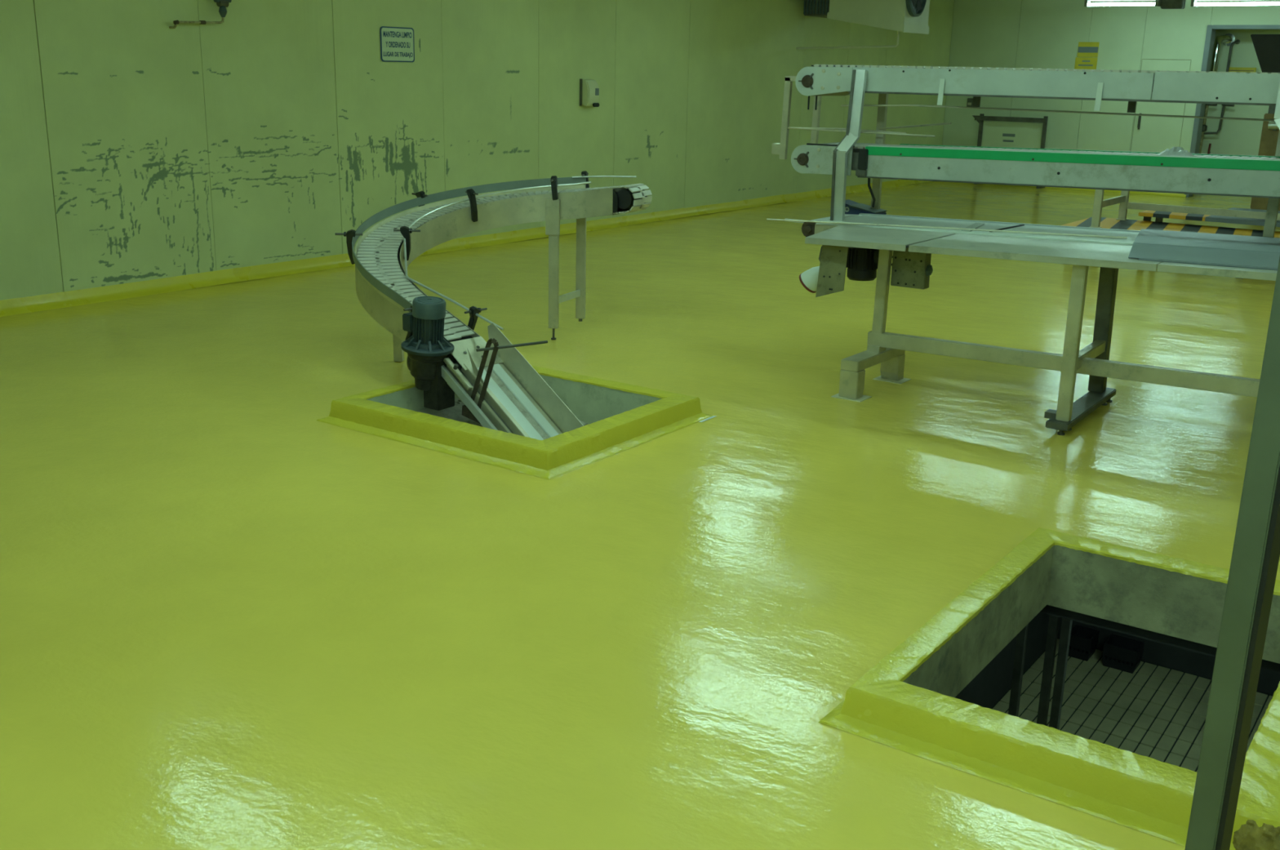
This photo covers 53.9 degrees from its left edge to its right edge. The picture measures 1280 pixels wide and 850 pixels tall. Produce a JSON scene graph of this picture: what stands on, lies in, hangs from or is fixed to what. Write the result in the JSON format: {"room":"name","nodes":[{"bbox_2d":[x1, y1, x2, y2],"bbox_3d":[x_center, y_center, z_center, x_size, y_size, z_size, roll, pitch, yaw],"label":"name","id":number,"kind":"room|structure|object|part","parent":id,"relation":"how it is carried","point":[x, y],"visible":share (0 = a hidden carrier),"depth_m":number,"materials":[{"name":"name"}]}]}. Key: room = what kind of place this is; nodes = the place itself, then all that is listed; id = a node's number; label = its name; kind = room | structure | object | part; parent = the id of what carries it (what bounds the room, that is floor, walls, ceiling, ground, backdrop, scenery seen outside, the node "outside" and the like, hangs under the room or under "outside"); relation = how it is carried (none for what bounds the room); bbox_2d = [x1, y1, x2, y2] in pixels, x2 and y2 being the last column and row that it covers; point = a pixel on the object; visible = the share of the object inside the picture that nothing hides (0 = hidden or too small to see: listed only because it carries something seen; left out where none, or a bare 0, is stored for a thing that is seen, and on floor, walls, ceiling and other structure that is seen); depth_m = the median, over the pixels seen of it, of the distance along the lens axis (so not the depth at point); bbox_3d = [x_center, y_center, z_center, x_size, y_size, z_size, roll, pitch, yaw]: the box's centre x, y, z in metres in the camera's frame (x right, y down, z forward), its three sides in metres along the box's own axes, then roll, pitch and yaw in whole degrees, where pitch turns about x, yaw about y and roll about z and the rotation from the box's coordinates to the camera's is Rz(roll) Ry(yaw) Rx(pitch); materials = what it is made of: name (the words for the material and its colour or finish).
{"room":"industrial hall","nodes":[
{"label":"industrial hall","id":0,"kind":"room"},
{"bbox_2d":[0,0,954,300],"bbox_3d":[-2.204,-2.823,10.849,0.202,3.150,24.800,12,19,33],"label":"wall","id":1,"kind":"structure","parent":0,"point":[134,147],"depth_m":10.48,"materials":[{"name":"white paint"}]},
{"bbox_3d":[-4.376,-2.128,7.684,0.030,2.865,1.500,12,19,33],"label":"wall panel","id":2,"kind":"part","parent":1,"relation":"part of","materials":[{"name":"white paint"}]},
{"bbox_3d":[-3.583,-2.417,8.772,0.030,2.865,1.243,12,19,33],"label":"wall panel","id":3,"kind":"part","parent":1,"relation":"part of","materials":[{"name":"white paint"}]},
{"bbox_2d":[168,0,231,28],"bbox_3d":[-3.159,-3.386,8.976,0.085,1.091,0.488,13,19,35],"label":"pipe","id":4,"kind":"object","parent":1,"relation":"attached to","point":[223,4],"visible":1,"depth_m":9.17,"materials":[{"name":"metal"}]},
{"bbox_3d":[-2.860,-2.681,9.768,0.030,2.865,1.264,12,19,33],"label":"wall panel","id":5,"kind":"part","parent":1,"relation":"part of","materials":[{"name":"paint"}]},
{"bbox_3d":[-2.133,-2.945,10.764,0.030,2.865,1.248,12,19,33],"label":"wall panel","id":6,"kind":"part","parent":1,"relation":"part of","materials":[{"name":"white paint"}]},
{"bbox_2d":[379,26,414,62],"bbox_3d":[-2.065,-3.242,10.732,0.006,0.285,0.395,12,19,33],"label":"wall sign","id":7,"kind":"object","parent":1,"relation":"attached to","point":[397,43],"visible":1,"depth_m":10.72,"materials":[{"name":"white plastic"}]},
{"bbox_2d":[0,179,929,316],"bbox_3d":[-2.131,-1.527,11.140,0.075,0.106,24.800,12,19,33],"label":"baseboard","id":8,"kind":"structure","parent":1,"relation":"attached to","point":[20,305],"depth_m":10.35,"materials":[{"name":"yellow paint"}]},
{"bbox_3d":[-1.388,-3.217,11.790,0.030,2.865,1.336,12,19,33],"label":"wall panel","id":9,"kind":"part","parent":1,"relation":"part of","materials":[{"name":"white paint"}]},
{"bbox_3d":[-0.639,-3.490,12.818,0.030,2.865,1.256,12,19,33],"label":"wall panel","id":10,"kind":"part","parent":1,"relation":"part of","materials":[{"name":"paint"}]},
{"bbox_2d":[579,79,599,106],"bbox_3d":[-0.511,-3.402,12.904,0.111,0.275,0.210,12,19,33],"label":"soap dispenser","id":11,"kind":"object","parent":1,"relation":"attached to","point":[588,88],"visible":1,"depth_m":12.86,"materials":[{"name":"beige plastic"}]},
{"bbox_3d":[-0.603,-3.395,12.853,0.019,0.265,0.020,12,19,33],"label":"plate","id":12,"kind":"part","parent":11,"relation":"part of","materials":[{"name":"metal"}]},
{"bbox_3d":[-0.452,-3.290,12.944,0.020,0.040,0.105,12,19,33],"label":"push lever","id":13,"kind":"part","parent":11,"relation":"part of","materials":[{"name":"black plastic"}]},
{"bbox_3d":[0.131,-3.770,13.874,0.030,2.865,1.407,12,19,33],"label":"wall panel","id":14,"kind":"part","parent":1,"relation":"part of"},
{"bbox_3d":[0.925,-4.059,14.962,0.030,2.865,1.338,12,19,33],"label":"wall panel","id":15,"kind":"part","parent":1,"relation":"part of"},
{"bbox_3d":[1.719,-4.349,16.057,0.030,2.865,1.420,12,19,33],"label":"wall panel","id":16,"kind":"part","parent":1,"relation":"part of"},
{"bbox_3d":[2.501,-4.634,17.131,0.030,2.865,1.288,12,19,33],"label":"wall panel","id":17,"kind":"part","parent":1,"relation":"part of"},
{"bbox_3d":[3.234,-4.901,18.136,0.030,2.865,1.245,12,19,33],"label":"wall panel","id":18,"kind":"part","parent":1,"relation":"part of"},
{"bbox_3d":[3.955,-5.163,19.123,0.030,2.865,1.245,12,19,33],"label":"wall panel","id":19,"kind":"part","parent":1,"relation":"part of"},
{"bbox_3d":[4.659,-5.420,20.092,0.030,2.865,1.195,12,19,33],"label":"wall panel","id":20,"kind":"part","parent":1,"relation":"part of","materials":[{"name":"white paint"}]},
{"bbox_2d":[0,181,1279,849],"bbox_3d":[4.091,-0.423,7.915,14.150,0.001,26.400,12,19,33],"label":"floor","id":21,"kind":"structure","parent":0,"point":[233,616],"depth_m":4.57,"materials":[{"name":"yellow paint"}]},
{"bbox_2d":[334,170,652,439],"bbox_3d":[-0.856,-0.605,6.957,1.706,1.414,2.656,2,16,3],"label":"conveyor","id":22,"kind":"object","parent":21,"relation":"on","point":[498,388],"visible":0.98,"depth_m":6.70,"materials":[{"name":"silver metal"}]},
{"bbox_3d":[-1.384,-0.665,7.181,0.050,0.616,0.040,4,16,9],"label":"leg","id":23,"kind":"part","parent":22,"relation":"part of","materials":[{"name":"silver metal"}]},
{"bbox_3d":[-1.041,-0.478,6.194,0.142,0.164,0.131,12,19,33],"label":"motor","id":24,"kind":"part","parent":22,"relation":"part of","materials":[{"name":"grey metal"}]},
{"bbox_3d":[-0.706,0.032,6.051,0.932,0.618,0.020,15,21,40],"label":"incline rail","id":25,"kind":"part","parent":22,"relation":"part of","materials":[{"name":"silver metal"}]},
{"bbox_3d":[-0.798,-0.280,6.165,0.138,0.175,0.004,15,21,40],"label":"guard plate","id":26,"kind":"part","parent":22,"relation":"part of","materials":[{"name":"silver metal"}]},
{"bbox_3d":[-0.835,-0.360,6.311,0.170,0.110,0.253,15,21,40],"label":"plate","id":27,"kind":"part","parent":22,"relation":"part of","materials":[{"name":"silver metal"}]},
{"bbox_3d":[-0.669,0.048,6.072,0.925,0.646,0.018,15,21,40],"label":"incline rail","id":28,"kind":"part","parent":22,"relation":"part of","materials":[{"name":"silver metal"}]},
{"bbox_3d":[-0.900,-0.949,7.315,1.248,0.808,1.985,12,19,33],"label":"plate","id":29,"kind":"part","parent":22,"relation":"part of","materials":[{"name":"silver metal"}]},
{"bbox_3d":[-0.603,0.059,6.069,0.852,0.610,0.027,15,21,40],"label":"incline rail","id":30,"kind":"part","parent":22,"relation":"part of","materials":[{"name":"silver metal"}]},
{"bbox_3d":[-0.913,-1.018,7.114,0.867,0.627,1.565,5,16,13],"label":"guide rod","id":31,"kind":"part","parent":22,"relation":"part of","materials":[{"name":"silver metal"}]},
{"bbox_3d":[-0.792,-0.927,7.244,1.024,0.808,1.501,12,19,33],"label":"plate","id":32,"kind":"part","parent":22,"relation":"part of","materials":[{"name":"silver metal"}]},
{"bbox_3d":[-0.612,-0.380,6.056,0.391,0.015,0.015,-10,19,-35],"label":"cross rod","id":33,"kind":"part","parent":22,"relation":"part of","materials":[{"name":"metal"}]},
{"bbox_3d":[-0.468,0.025,6.219,0.847,0.602,0.028,15,21,40],"label":"incline rail","id":34,"kind":"part","parent":22,"relation":"part of","materials":[{"name":"silver metal"}]},
{"bbox_3d":[-0.433,-0.070,6.190,0.934,0.752,0.004,15,21,40],"label":"guard plate","id":35,"kind":"part","parent":22,"relation":"part of","materials":[{"name":"silver metal"}]},
{"bbox_3d":[-0.536,-1.277,7.730,0.085,0.220,0.030,4,16,9],"label":"clamp plate","id":36,"kind":"part","parent":22,"relation":"part of","materials":[{"name":"silver metal"}]},
{"bbox_3d":[-0.536,-0.959,7.830,0.060,0.725,0.035,4,16,9],"label":"leg","id":37,"kind":"part","parent":22,"relation":"part of","materials":[{"name":"silver metal"}]},
{"bbox_3d":[-0.382,-1.049,8.159,0.060,0.725,0.035,4,16,9],"label":"leg","id":38,"kind":"part","parent":22,"relation":"part of","materials":[{"name":"silver metal"}]},
{"bbox_3d":[-0.220,-1.547,7.850,0.427,0.032,0.035,7,17,18],"label":"guide rod","id":39,"kind":"part","parent":22,"relation":"part of","materials":[{"name":"silver metal"}]},
{"bbox_3d":[-0.163,-1.355,7.625,0.070,0.143,0.006,10,18,27],"label":"nose plate","id":40,"kind":"part","parent":22,"relation":"part of","materials":[{"name":"black plastic"}]},
{"bbox_2d":[316,365,717,479],"bbox_3d":[-0.590,0.305,6.240,1.452,0.902,1.302,12,19,33],"label":"curb","id":41,"kind":"structure","parent":21,"relation":"attached to","point":[615,417],"depth_m":5.83,"materials":[{"name":"paint"}]},
{"bbox_2d":[972,113,1048,188],"bbox_3d":[5.854,-4.361,19.999,1.195,1.100,0.315,12,19,33],"label":"rack","id":42,"kind":"object","parent":21,"relation":"on","point":[1006,133],"visible":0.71,"depth_m":19.81,"materials":[{"name":"metal"}]},
{"bbox_3d":[5.863,-4.330,19.909,0.960,0.890,0.040,12,19,33],"label":"pale panel","id":43,"kind":"part","parent":42,"relation":"part of","materials":[{"name":"white plastic"}]},
{"bbox_2d":[766,213,1277,435],"bbox_3d":[2.160,-0.553,6.542,3.446,0.910,1.260,12,19,33],"label":"table","id":44,"kind":"object","parent":21,"relation":"on","point":[863,243],"visible":0.98,"depth_m":6.53,"materials":[{"name":"silver metal"}]},
{"bbox_3d":[1.176,-1.080,7.155,0.410,0.106,0.008,12,19,33],"label":"plate","id":45,"kind":"part","parent":44,"relation":"part of","materials":[{"name":"silver metal"}]},
{"bbox_3d":[1.125,-0.150,6.699,0.170,0.004,0.140,12,19,33],"label":"foot plate","id":46,"kind":"part","parent":44,"relation":"part of","materials":[{"name":"silver metal"}]},
{"bbox_3d":[1.235,-0.920,6.979,0.161,0.234,0.162,12,19,33],"label":"drive motor","id":47,"kind":"part","parent":44,"relation":"part of","materials":[{"name":"black metal"}]},
{"bbox_2d":[844,199,886,214],"bbox_3d":[1.366,-1.324,7.826,0.280,0.123,0.180,12,19,33],"label":"case","id":48,"kind":"object","parent":44,"relation":"on","point":[853,207],"visible":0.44,"depth_m":7.78,"materials":[{"name":"blue plastic"}]},
{"bbox_3d":[1.233,-1.002,6.718,0.682,0.045,0.660,12,19,33],"label":"ledge plate","id":49,"kind":"part","parent":44,"relation":"part of","materials":[{"name":"silver metal"}]},
{"bbox_3d":[1.302,-0.710,6.771,0.068,0.581,0.050,12,19,33],"label":"leg","id":50,"kind":"part","parent":44,"relation":"part of","materials":[{"name":"silver metal"}]},
{"bbox_3d":[1.422,-0.258,7.107,0.170,0.004,0.140,12,19,33],"label":"foot plate","id":51,"kind":"part","parent":44,"relation":"part of","materials":[{"name":"silver metal"}]},
{"bbox_3d":[1.539,-0.820,6.682,0.022,0.061,0.070,12,19,33],"label":"knob","id":52,"kind":"part","parent":44,"relation":"part of","materials":[{"name":"black plastic"}]},
{"bbox_3d":[1.613,-1.079,6.892,1.995,0.066,0.015,10,18,28],"label":"guide rod","id":53,"kind":"part","parent":44,"relation":"part of","materials":[{"name":"silver metal"}]},
{"bbox_3d":[2.639,-1.024,6.847,3.160,0.148,0.028,12,19,33],"label":"rail","id":54,"kind":"part","parent":44,"relation":"part of","materials":[{"name":"silver metal"}]},
{"bbox_2d":[771,64,1279,240],"bbox_3d":[2.348,-1.435,6.762,3.585,0.912,0.646,12,19,33],"label":"conveyor","id":55,"kind":"object","parent":44,"relation":"on","point":[1222,175],"visible":0.99,"depth_m":6.69,"materials":[{"name":"silver metal"}]},
{"bbox_3d":[0.875,-1.838,7.553,0.052,0.479,0.030,12,19,33],"label":"drop arm","id":56,"kind":"part","parent":55,"relation":"part of","materials":[{"name":"silver metal"}]},
{"bbox_3d":[1.108,-1.935,7.915,0.052,0.479,0.030,12,19,33],"label":"drop arm","id":57,"kind":"part","parent":55,"relation":"part of","materials":[{"name":"silver metal"}]},
{"bbox_3d":[1.058,-1.548,7.363,0.393,0.168,0.012,12,19,33],"label":"plate","id":58,"kind":"part","parent":55,"relation":"part of","materials":[{"name":"white paint"}]},
{"bbox_3d":[1.066,-1.994,7.315,0.363,0.167,0.012,12,19,33],"label":"plate","id":59,"kind":"part","parent":55,"relation":"part of","materials":[{"name":"white paint"}]},
{"bbox_3d":[1.201,-1.599,7.234,0.112,0.853,0.122,12,19,33],"label":"post","id":60,"kind":"part","parent":55,"relation":"part of","materials":[{"name":"silver metal"}]},
{"bbox_3d":[1.197,-1.728,7.372,0.743,0.020,0.043,11,18,30],"label":"guide rod","id":61,"kind":"part","parent":55,"relation":"part of","materials":[{"name":"silver metal"}]},
{"bbox_3d":[1.247,-1.693,7.277,0.942,0.015,0.080,12,19,33],"label":"guide rod","id":62,"kind":"part","parent":55,"relation":"part of","materials":[{"name":"silver metal"}]},
{"bbox_3d":[1.469,-1.702,7.714,0.050,0.797,0.030,12,19,33],"label":"post","id":63,"kind":"part","parent":55,"relation":"part of","materials":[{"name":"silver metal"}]},
{"bbox_3d":[1.601,-1.746,7.359,0.010,0.072,0.650,-6,18,-26],"label":"guide rod","id":64,"kind":"part","parent":55,"relation":"part of","materials":[{"name":"silver metal"}]},
{"bbox_3d":[1.886,-1.843,6.774,1.675,0.131,0.012,12,19,33],"label":"plate","id":65,"kind":"part","parent":55,"relation":"part of","materials":[{"name":"white paint"}]},
{"bbox_3d":[2.547,-1.631,6.608,3.156,0.027,0.163,11,18,30],"label":"guide rod","id":66,"kind":"part","parent":55,"relation":"part of","materials":[{"name":"silver metal"}]},
{"bbox_3d":[2.469,-1.267,6.426,2.960,0.181,0.012,12,19,33],"label":"plate","id":67,"kind":"part","parent":55,"relation":"part of","materials":[{"name":"white paint"}]},
{"bbox_2d":[1155,146,1195,156],"bbox_3d":[2.765,-1.413,6.493,0.170,0.046,0.140,12,19,33],"label":"heap","id":68,"kind":"object","parent":55,"relation":"on","point":[1174,151],"visible":0.93,"depth_m":6.46,"materials":[{"name":"plastic"}]},
{"bbox_3d":[3.148,-1.577,5.925,1.406,0.136,0.012,12,19,33],"label":"plate","id":69,"kind":"part","parent":55,"relation":"part of","materials":[{"name":"white paint"}]},
{"bbox_3d":[3.293,-1.332,6.484,0.050,0.762,0.030,12,19,33],"label":"post","id":70,"kind":"part","parent":55,"relation":"part of","materials":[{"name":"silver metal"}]},
{"bbox_3d":[3.072,-1.255,5.976,0.061,0.744,0.203,-6,17,-25],"label":"post","id":71,"kind":"part","parent":55,"relation":"part of","materials":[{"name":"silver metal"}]},
{"bbox_3d":[2.007,-0.858,6.193,1.178,0.060,0.660,12,19,33],"label":"ledge plate","id":72,"kind":"part","parent":44,"relation":"part of","materials":[{"name":"silver metal"}]},
{"bbox_3d":[2.056,-0.392,5.990,0.065,0.766,0.050,12,19,33],"label":"leg","id":73,"kind":"part","parent":44,"relation":"part of","materials":[{"name":"silver metal"}]},
{"bbox_3d":[2.428,-0.542,6.590,0.090,0.746,0.075,12,19,33],"label":"leg","id":74,"kind":"part","parent":44,"relation":"part of","materials":[{"name":"metal"}]},
{"bbox_2d":[1128,228,1279,270],"bbox_3d":[2.948,-0.829,5.951,1.403,0.063,1.170,12,19,33],"label":"sheet","id":75,"kind":"object","parent":44,"relation":"on","point":[1151,245],"visible":0.94,"depth_m":5.88,"materials":[{"name":"silver metal"}]},
{"bbox_3d":[2.948,-0.684,5.553,1.116,0.058,0.660,12,19,33],"label":"ledge plate","id":76,"kind":"part","parent":44,"relation":"part of","materials":[{"name":"silver metal"}]},
{"bbox_2d":[817,527,1279,849],"bbox_3d":[1.417,0.733,3.666,1.159,0.242,1.644,12,19,33],"label":"curb","id":77,"kind":"structure","parent":21,"relation":"attached to","point":[906,702],"depth_m":3.30,"materials":[{"name":"paint"}]},
{"bbox_2d":[1062,217,1279,278],"bbox_3d":[5.636,-1.532,11.367,3.400,0.330,1.100,12,19,33],"label":"step","id":78,"kind":"structure","parent":21,"relation":"on","point":[1105,223],"depth_m":11.89,"materials":[{"name":"metal"}]},
{"bbox_2d":[1089,189,1279,227],"bbox_3d":[5.487,-1.962,11.367,2.483,0.490,0.990,12,19,33],"label":"stand","id":79,"kind":"object","parent":78,"relation":"on","point":[1099,202],"visible":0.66,"depth_m":11.98,"materials":[{"name":"silver metal"}]},
{"bbox_3d":[4.247,-2.055,11.670,0.068,0.450,0.055,12,19,33],"label":"leg","id":80,"kind":"part","parent":79,"relation":"part of","materials":[{"name":"silver metal"}]},
{"bbox_3d":[4.770,-2.246,12.390,0.068,0.450,0.055,12,19,33],"label":"leg","id":81,"kind":"part","parent":79,"relation":"part of","materials":[{"name":"silver metal"}]},
{"bbox_3d":[5.748,-1.960,11.754,2.330,0.062,0.030,12,19,33],"label":"long rail","id":82,"kind":"part","parent":79,"relation":"part of","materials":[{"name":"silver metal"}]},
{"bbox_2d":[1137,207,1279,226],"bbox_3d":[6.582,-1.718,11.925,3.330,0.425,1.250,12,19,33],"label":"platform","id":83,"kind":"object","parent":21,"relation":"on","point":[1147,214],"visible":0.48,"depth_m":12.06,"materials":[{"name":"metal"}]},
{"bbox_3d":[5.030,-1.903,12.532,0.060,0.385,0.060,12,19,33],"label":"leg","id":84,"kind":"part","parent":83,"relation":"part of","materials":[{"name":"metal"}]},
{"bbox_3d":[5.317,-2.008,12.927,0.060,0.385,0.060,12,19,33],"label":"leg","id":85,"kind":"part","parent":83,"relation":"part of","materials":[{"name":"metal"}]},
{"bbox_2d":[1184,257,1279,849],"bbox_3d":[1.177,-0.410,2.197,0.130,2.950,0.130,15,21,41],"label":"square post","id":86,"kind":"object","parent":21,"relation":"on","point":[1255,554],"visible":1,"depth_m":2.40,"materials":[{"name":"grey metal"}]},
{"bbox_2d":[1249,34,1279,210],"bbox_3d":[8.216,-3.716,15.802,1.202,2.240,0.798,12,19,33],"label":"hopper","id":87,"kind":"object","parent":21,"relation":"on","point":[1267,46],"visible":0.62,"depth_m":15.58,"materials":[{"name":"metal"}]},
{"bbox_2d":[954,612,1049,708],"bbox_3d":[-0.195,1.726,4.553,0.100,2.100,11.250,12,19,33],"label":"wall","id":88,"kind":"structure","parent":0,"point":[994,680],"depth_m":8.26,"materials":[{"name":"grey paint"}]},
{"bbox_2d":[942,0,1279,152],"bbox_3d":[10.773,-4.217,16.846,14.350,3.150,0.200,12,19,33],"label":"wall","id":89,"kind":"structure","parent":0,"point":[988,33],"depth_m":19.28,"materials":[{"name":"white paint"}]},
{"bbox_2d":[966,97,973,106],"bbox_3d":[5.343,-5.211,20.376,0.100,0.150,0.050,12,19,33],"label":"wall socket","id":90,"kind":"object","parent":89,"relation":"attached to","point":[970,100],"visible":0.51,"depth_m":20.36,"materials":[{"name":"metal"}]},
{"bbox_3d":[5.473,-5.410,20.280,1.096,2.946,0.030,12,19,33],"label":"wall panel","id":91,"kind":"part","parent":89,"relation":"part of","materials":[{"name":"white paint"}]},
{"bbox_3d":[6.372,-5.219,19.676,1.096,2.946,0.030,12,19,33],"label":"wall panel","id":92,"kind":"part","parent":89,"relation":"part of","materials":[{"name":"white paint"}]},
{"bbox_2d":[1074,41,1099,69],"bbox_3d":[6.816,-5.563,19.235,0.330,0.550,0.009,12,19,33],"label":"warning sign","id":93,"kind":"object","parent":89,"relation":"attached to","point":[1086,57],"visible":0.71,"depth_m":19.21,"materials":[{"name":"yellow plastic"}]},
{"bbox_3d":[6.815,-5.455,19.267,0.330,0.325,0.006,12,19,33],"label":"plate","id":94,"kind":"part","parent":93,"relation":"part of","materials":[{"name":"yellow plastic"}]},
{"bbox_3d":[6.829,-5.720,19.186,0.310,0.220,0.006,12,19,33],"label":"plate","id":95,"kind":"part","parent":93,"relation":"part of","materials":[{"name":"yellow plastic"}]},
{"bbox_2d":[1021,185,1186,197],"bbox_3d":[6.563,-3.788,19.865,3.900,0.098,0.075,12,19,33],"label":"baseboard","id":96,"kind":"structure","parent":89,"relation":"attached to","point":[1184,195],"depth_m":19.14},
{"bbox_3d":[7.149,-5.054,19.154,0.796,2.946,0.030,12,19,33],"label":"wall panel","id":97,"kind":"part","parent":89,"relation":"part of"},
{"bbox_2d":[1137,115,1141,129],"bbox_3d":[7.514,-4.570,18.959,0.030,0.240,0.062,12,19,33],"label":"door pull","id":98,"kind":"object","parent":89,"relation":"attached to","point":[1140,117],"visible":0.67,"depth_m":18.96,"materials":[{"name":"metal"}]},
{"bbox_2d":[1130,58,1191,150],"bbox_3d":[7.754,-4.547,18.831,0.700,1.775,0.016,12,19,33],"label":"trim","id":99,"kind":"structure","parent":89,"relation":"attached to","point":[1142,59],"depth_m":18.69,"materials":[{"name":"white metal"}]},
{"bbox_3d":[7.844,-4.907,18.687,0.896,2.946,0.030,12,19,33],"label":"wall panel","id":100,"kind":"part","parent":89,"relation":"part of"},
{"bbox_2d":[1184,24,1279,197],"bbox_3d":[9.350,-4.383,17.863,2.720,2.455,0.280,12,19,33],"label":"trim","id":101,"kind":"structure","parent":89,"relation":"attached to","point":[1211,30],"depth_m":18.30,"materials":[{"name":"grey metal"}]},
{"bbox_3d":[9.322,-5.763,17.384,2.646,0.526,0.030,12,19,33],"label":"wall panel","id":102,"kind":"part","parent":89,"relation":"part of","materials":[{"name":"white paint"}]},
{"bbox_2d":[991,638,1272,772],"bbox_3d":[1.817,3.199,3.542,5.010,0.101,11.350,12,19,33],"label":"floor","id":103,"kind":"structure","parent":0,"point":[1157,712],"depth_m":8.27,"materials":[{"name":"tile"}]},
{"bbox_2d":[1008,614,1072,729],"bbox_3d":[2.255,1.450,7.093,0.400,1.360,0.050,12,19,33],"label":"metal posts","id":104,"kind":"object","parent":103,"relation":"on","point":[1053,624],"visible":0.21,"depth_m":7.05,"materials":[{"name":"grey metal"}]},
{"bbox_3d":[2.148,1.457,7.172,0.045,1.300,0.045,12,19,33],"label":"leg","id":105,"kind":"part","parent":104,"relation":"part of","materials":[{"name":"metal"}]},
{"bbox_3d":[2.283,1.485,7.082,0.045,1.300,0.045,12,19,33],"label":"leg","id":106,"kind":"part","parent":104,"relation":"part of","materials":[{"name":"metal"}]},
{"bbox_3d":[2.340,1.497,7.043,0.045,1.300,0.045,12,19,33],"label":"leg","id":107,"kind":"part","parent":104,"relation":"part of","materials":[{"name":"metal"}]},
{"bbox_2d":[1067,624,1099,661],"bbox_3d":[3.156,1.557,8.982,0.165,0.170,0.190,12,19,33],"label":"crate","id":108,"kind":"object","parent":103,"relation":"on","point":[1083,642],"visible":0.87,"depth_m":8.93,"materials":[{"name":"black plastic"}]},
{"bbox_2d":[1102,634,1144,673],"bbox_3d":[3.385,1.605,8.829,0.225,0.170,0.190,12,19,33],"label":"crate","id":109,"kind":"object","parent":103,"relation":"on","point":[1121,653],"visible":1,"depth_m":8.78,"materials":[{"name":"black plastic"}]},
{"bbox_2d":[1040,604,1279,673],"bbox_3d":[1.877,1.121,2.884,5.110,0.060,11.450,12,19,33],"label":"beam","id":110,"kind":"structure","parent":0,"point":[1268,665],"depth_m":4.35,"materials":[{"name":"black metal"}]},
{"bbox_2d":[1057,617,1279,695],"bbox_3d":[5.078,0.962,7.691,5.010,2.100,0.100,12,19,33],"label":"wall","id":111,"kind":"structure","parent":0,"point":[1194,663],"depth_m":8.77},
{"bbox_2d":[1200,29,1279,155],"bbox_3d":[9.709,-4.773,18.548,3.550,3.050,0.100,12,19,33],"label":"wall","id":112,"kind":"structure","parent":0,"point":[1235,137],"depth_m":18.97,"materials":[{"name":"white paint"}]},
{"bbox_2d":[1199,103,1234,154],"bbox_3d":[8.750,-4.242,19.222,0.444,1.421,0.154,12,19,33],"label":"pipes","id":113,"kind":"object","parent":112,"relation":"attached to","point":[1204,126],"visible":0.67,"depth_m":19.16,"materials":[{"name":"metal"}]},
{"bbox_3d":[8.653,-4.856,19.079,0.036,0.041,0.176,-12,21,-40],"label":"valve lever","id":114,"kind":"part","parent":113,"relation":"part of","materials":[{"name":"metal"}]},
{"bbox_2d":[1210,33,1235,71],"bbox_3d":[8.701,-5.392,18.881,0.260,0.924,0.316,12,19,33],"label":"pipe","id":115,"kind":"object","parent":112,"relation":"attached to","point":[1227,39],"visible":0.73,"depth_m":18.77,"materials":[{"name":"silver metal"}]},
{"bbox_2d":[1226,39,1239,71],"bbox_3d":[8.863,-5.388,18.845,0.174,0.735,0.086,-9,19,-33],"label":"pipe","id":116,"kind":"object","parent":112,"relation":"attached to","point":[1237,41],"visible":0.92,"depth_m":18.78,"materials":[{"name":"metal"}]},
{"bbox_2d":[1228,66,1256,72],"bbox_3d":[8.994,-5.233,18.840,0.400,0.225,0.069,12,19,33],"label":"plate","id":117,"kind":"object","parent":112,"relation":"attached to","point":[1231,68],"visible":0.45,"depth_m":18.79,"materials":[{"name":"metal"}]},
{"bbox_3d":[4.157,-3.320,7.099,14.550,0.120,26.800,12,19,33],"label":"ceiling","id":118,"kind":"structure","parent":0,"visible":0},
{"bbox_2d":[796,0,929,49],"bbox_3d":[2.803,-5.247,15.888,1.614,0.999,0.785,12,19,33],"label":"cooler","id":119,"kind":"object","parent":118,"relation":"attached to","point":[899,15],"visible":1,"depth_m":15.51,"materials":[{"name":"metal"}]},
{"bbox_3d":[2.996,-5.272,15.744,1.020,0.683,0.750,12,19,33],"label":"casing","id":120,"kind":"part","parent":119,"relation":"part of","materials":[{"name":"white metal"}]},
{"bbox_3d":[3.321,-5.137,15.246,0.024,0.153,0.174,12,19,33],"label":"fan blade","id":121,"kind":"part","parent":119,"relation":"part of","materials":[{"name":"black plastic"}]},
{"bbox_3d":[3.417,-5.139,15.387,0.125,0.171,0.007,-14,22,-43],"label":"fan blade","id":122,"kind":"part","parent":119,"relation":"part of","materials":[{"name":"black plastic"}]},
{"bbox_2d":[1084,0,1161,7],"bbox_3d":[6.592,-5.875,17.173,0.980,0.320,0.176,12,19,33],"label":"lamp","id":123,"kind":"object","parent":118,"relation":"hanging from","point":[1087,3],"visible":1,"depth_m":17.18,"materials":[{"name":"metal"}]},
{"bbox_2d":[1160,0,1186,8],"bbox_3d":[7.172,-5.771,16.904,0.280,0.350,0.160,12,19,33],"label":"junction box","id":124,"kind":"object","parent":118,"relation":"attached to","point":[1165,4],"visible":1,"depth_m":16.88,"materials":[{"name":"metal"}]},
{"bbox_2d":[1191,0,1279,7],"bbox_3d":[7.917,-5.660,16.518,1.240,0.320,0.176,12,19,33],"label":"lamp","id":125,"kind":"object","parent":118,"relation":"hanging from","point":[1193,2],"visible":1,"depth_m":16.59,"materials":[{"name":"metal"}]}
]}

